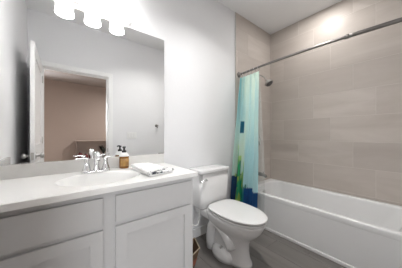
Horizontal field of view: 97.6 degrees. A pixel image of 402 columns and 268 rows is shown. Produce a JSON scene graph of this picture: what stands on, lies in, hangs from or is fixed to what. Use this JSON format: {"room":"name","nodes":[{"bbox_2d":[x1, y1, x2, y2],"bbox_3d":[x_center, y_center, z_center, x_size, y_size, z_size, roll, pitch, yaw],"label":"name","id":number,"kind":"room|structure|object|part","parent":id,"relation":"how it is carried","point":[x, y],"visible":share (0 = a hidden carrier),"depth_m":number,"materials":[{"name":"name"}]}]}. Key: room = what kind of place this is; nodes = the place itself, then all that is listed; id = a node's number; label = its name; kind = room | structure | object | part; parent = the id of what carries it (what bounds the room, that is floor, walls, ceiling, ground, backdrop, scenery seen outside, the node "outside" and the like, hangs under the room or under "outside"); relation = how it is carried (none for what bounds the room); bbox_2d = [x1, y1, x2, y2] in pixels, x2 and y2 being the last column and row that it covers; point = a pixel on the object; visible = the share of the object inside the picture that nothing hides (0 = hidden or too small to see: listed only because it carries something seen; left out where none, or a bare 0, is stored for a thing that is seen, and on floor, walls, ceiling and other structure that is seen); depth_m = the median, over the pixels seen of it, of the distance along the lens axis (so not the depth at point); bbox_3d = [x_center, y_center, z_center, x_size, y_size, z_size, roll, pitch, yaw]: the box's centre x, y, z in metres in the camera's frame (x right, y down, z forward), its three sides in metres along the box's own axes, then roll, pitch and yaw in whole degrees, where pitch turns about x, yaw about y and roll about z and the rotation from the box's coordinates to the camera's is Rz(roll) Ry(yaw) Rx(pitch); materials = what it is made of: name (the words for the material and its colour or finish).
{"room":"bathroom","nodes":[
{"label":"bathroom","id":0,"kind":"room"},
{"bbox_2d":[11,0,269,228],"bbox_3d":[-0.091,-0.240,1.973,3.238,2.740,0.130,0,0,-38],"label":"wall","id":1,"kind":"structure","parent":0,"point":[198,36],"depth_m":2.00,"materials":[{"name":"paint"}]},
{"bbox_2d":[0,0,163,164],"bbox_3d":[-0.791,-0.357,1.345,1.114,1.086,0.008,0,0,-38],"label":"wall mirror","id":2,"kind":"object","parent":1,"relation":"attached to","point":[75,83],"visible":0.98,"depth_m":1.25,"materials":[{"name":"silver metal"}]},
{"bbox_2d":[0,153,163,179],"bbox_3d":[-0.792,0.228,1.337,1.106,0.085,0.019,0,0,-38],"label":"backsplash","id":3,"kind":"structure","parent":1,"relation":"attached to","point":[13,171],"depth_m":1.19,"materials":[{"name":"stone"}]},
{"bbox_2d":[60,0,131,24],"bbox_3d":[-0.752,-0.992,1.267,0.500,0.200,0.176,0,0,-38],"label":"vanity light","id":4,"kind":"object","parent":1,"relation":"attached to","point":[122,13],"visible":1,"depth_m":1.31,"materials":[{"name":"white glass"}]},
{"bbox_3d":[-0.734,-0.976,1.244,0.116,0.168,0.116,0,0,-38],"label":"lamp shade","id":5,"kind":"part","parent":4,"relation":"part of","materials":[{"name":"white glass"}]},
{"bbox_3d":[-0.593,-0.976,1.355,0.116,0.168,0.116,0,0,-38],"label":"lamp shade","id":6,"kind":"part","parent":4,"relation":"part of","materials":[{"name":"white glass"}]},
{"bbox_2d":[193,223,207,237],"bbox_3d":[0.045,1.080,2.002,1.038,0.100,0.013,0,0,-38],"label":"baseboard","id":7,"kind":"structure","parent":1,"relation":"attached to","point":[201,230],"depth_m":1.95,"materials":[{"name":"white paint"}]},
{"bbox_2d":[235,12,235,127],"bbox_3d":[0.454,-0.240,2.326,0.004,2.740,0.011,0,0,-38],"label":"trim","id":8,"kind":"structure","parent":1,"relation":"attached to","point":[235,12],"depth_m":2.32,"materials":[{"name":"silver metal"}]},
{"bbox_2d":[258,172,266,177],"bbox_3d":[0.880,0.582,2.548,0.051,0.085,0.170,0,0,-38],"label":"tub spout","id":9,"kind":"object","parent":1,"relation":"attached to","point":[259,173],"visible":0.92,"depth_m":2.52,"materials":[{"name":"silver metal"}]},
{"bbox_2d":[259,75,272,86],"bbox_3d":[0.903,-0.777,2.519,0.116,0.216,0.245,0,0,-38],"label":"shower","id":10,"kind":"object","parent":1,"relation":"attached to","point":[269,82],"visible":0.75,"depth_m":2.45,"materials":[{"name":"silver metal"}]},
{"bbox_2d":[194,229,345,267],"bbox_3d":[0.438,1.160,1.302,2.998,0.060,1.600,0,0,-38],"label":"floor","id":11,"kind":"structure","parent":0,"point":[268,250],"depth_m":1.62,"materials":[{"name":"grey wood"}]},
{"bbox_2d":[0,177,192,267],"bbox_3d":[-0.639,0.716,1.138,1.097,0.828,0.517,0,0,-38],"label":"vanity cabinet","id":12,"kind":"object","parent":11,"relation":"on","point":[149,226],"visible":0.89,"depth_m":0.95,"materials":[{"name":"grey paint"}]},
{"bbox_3d":[-0.710,0.407,0.765,0.501,0.146,0.019,0,0,-38],"label":"drawer","id":13,"kind":"part","parent":12,"relation":"part of","materials":[{"name":"grey paint"}]},
{"bbox_3d":[-0.710,0.758,0.765,0.501,0.513,0.019,0,0,-38],"label":"door","id":14,"kind":"part","parent":12,"relation":"part of","materials":[{"name":"grey paint"}]},
{"bbox_2d":[0,153,197,212],"bbox_3d":[-0.627,0.296,1.129,1.106,0.223,0.549,0,0,-38],"label":"countertop","id":15,"kind":"structure","parent":12,"relation":"on","point":[27,185],"depth_m":1.06,"materials":[{"name":"white stone"}]},
{"bbox_2d":[75,151,115,173],"bbox_3d":[-0.720,0.194,1.222,0.249,0.151,0.139,0,0,-38],"label":"faucet","id":16,"kind":"object","parent":15,"relation":"on","point":[86,169],"visible":1,"depth_m":1.23,"materials":[{"name":"silver metal"}]},
{"bbox_3d":[-0.790,0.214,1.217,0.058,0.088,0.058,0,0,-38],"label":"handle","id":17,"kind":"part","parent":16,"relation":"part of","materials":[{"name":"silver metal"}]},
{"bbox_3d":[-0.745,0.264,1.253,0.176,0.012,0.060,0,0,-38],"label":"plate","id":18,"kind":"part","parent":16,"relation":"part of","materials":[{"name":"silver metal"}]},
{"bbox_3d":[-0.719,0.188,1.220,0.048,0.139,0.133,0,0,-38],"label":"spout","id":19,"kind":"part","parent":16,"relation":"part of","materials":[{"name":"silver metal"}]},
{"bbox_3d":[-0.699,0.214,1.289,0.058,0.088,0.058,0,0,-38],"label":"handle","id":20,"kind":"part","parent":16,"relation":"part of","materials":[{"name":"silver metal"}]},
{"bbox_2d":[119,146,128,168],"bbox_3d":[-0.611,0.183,1.400,0.072,0.174,0.077,0,0,-38],"label":"soap dispenser","id":21,"kind":"object","parent":15,"relation":"on","point":[124,156],"visible":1,"depth_m":1.38,"materials":[{"name":"orange glass"}]},
{"bbox_2d":[119,156,128,168],"bbox_3d":[-0.613,0.223,1.402,0.072,0.094,0.072,0,0,-38],"label":"bottle","id":22,"kind":"object","parent":21,"relation":"attached to","point":[123,160],"depth_m":1.37,"materials":[{"name":"orange glass"}]},
{"bbox_2d":[129,163,173,176],"bbox_3d":[-0.363,0.249,1.296,0.207,0.040,0.385,0,0,-38],"label":"hand towel","id":23,"kind":"object","parent":15,"relation":"on","point":[150,169],"visible":1,"depth_m":1.21,"materials":[{"name":"white fabric"}]},
{"bbox_3d":[-0.270,0.407,1.113,0.498,0.146,0.019,0,0,-38],"label":"drawer","id":24,"kind":"part","parent":12,"relation":"part of","materials":[{"name":"grey paint"}]},
{"bbox_3d":[-0.270,0.758,1.113,0.498,0.513,0.019,0,0,-38],"label":"door","id":25,"kind":"part","parent":12,"relation":"part of","materials":[{"name":"grey paint"}]},
{"bbox_2d":[193,237,199,267],"bbox_3d":[-0.070,1.029,1.462,0.174,0.202,0.197,0,0,-38],"label":"basket","id":26,"kind":"object","parent":11,"relation":"on","point":[196,247],"visible":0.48,"depth_m":1.44,"materials":[{"name":"brown wicker"}]},
{"bbox_2d":[189,164,267,267],"bbox_3d":[0.265,0.742,1.681,0.418,0.777,0.765,0,0,-38],"label":"toilet","id":27,"kind":"object","parent":11,"relation":"on","point":[232,225],"visible":0.98,"depth_m":1.59,"materials":[{"name":"white ceramic"}]},
{"bbox_3d":[0.094,0.374,1.897,0.418,0.042,0.215,0,0,-38],"label":"tank lid","id":28,"kind":"part","parent":27,"relation":"part of","materials":[{"name":"white ceramic"}]},
{"bbox_3d":[0.092,0.573,1.900,0.396,0.356,0.196,0,0,-38],"label":"tank","id":29,"kind":"part","parent":27,"relation":"part of","materials":[{"name":"white ceramic"}]},
{"bbox_3d":[0.332,0.727,1.596,0.368,0.015,0.537,0,0,-38],"label":"seat","id":30,"kind":"part","parent":27,"relation":"part of","materials":[{"name":"white plastic"}]},
{"bbox_3d":[0.334,0.697,1.594,0.376,0.026,0.542,0,0,-38],"label":"lid","id":31,"kind":"part","parent":27,"relation":"part of","materials":[{"name":"white plastic"}]},
{"bbox_2d":[257,178,401,267],"bbox_3d":[1.315,0.922,1.989,0.762,0.415,1.583,0,0,-38],"label":"bathtub","id":32,"kind":"object","parent":11,"relation":"on","point":[349,231],"visible":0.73,"depth_m":1.73,"materials":[{"name":"white ceramic"}]},
{"bbox_2d":[216,0,341,34],"bbox_3d":[0.438,-1.650,1.302,3.238,0.080,1.840,0,0,-38],"label":"ceiling","id":33,"kind":"structure","parent":0,"point":[271,16],"depth_m":2.29,"materials":[{"name":"paint"}]},
{"bbox_2d":[270,0,401,205],"bbox_3d":[1.662,-0.240,2.268,0.120,2.740,1.600,0,0,-38],"label":"wall","id":34,"kind":"structure","parent":0,"point":[336,107],"depth_m":2.14,"materials":[{"name":"beige tile"}]},
{"bbox_3d":[0.971,-0.240,0.627,3.238,2.740,0.120,0,0,-38],"label":"wall","id":35,"kind":"structure","parent":0,"visible":0},
{"bbox_2d":[237,17,401,77],"bbox_3d":[0.992,-0.795,1.732,0.102,0.076,1.589,0,0,-38],"label":"curtain rod","id":36,"kind":"object","parent":35,"relation":"attached to","point":[398,20],"visible":0.97,"depth_m":1.47,"materials":[{"name":"silver metal"}]},
{"bbox_2d":[230,66,259,207],"bbox_3d":[0.536,0.037,2.160,0.251,1.705,0.328,0,0,-38],"label":"shower curtain","id":37,"kind":"object","parent":36,"relation":"hanging from","point":[244,182],"visible":0.94,"depth_m":2.16,"materials":[{"name":"fabric"}]}
]}

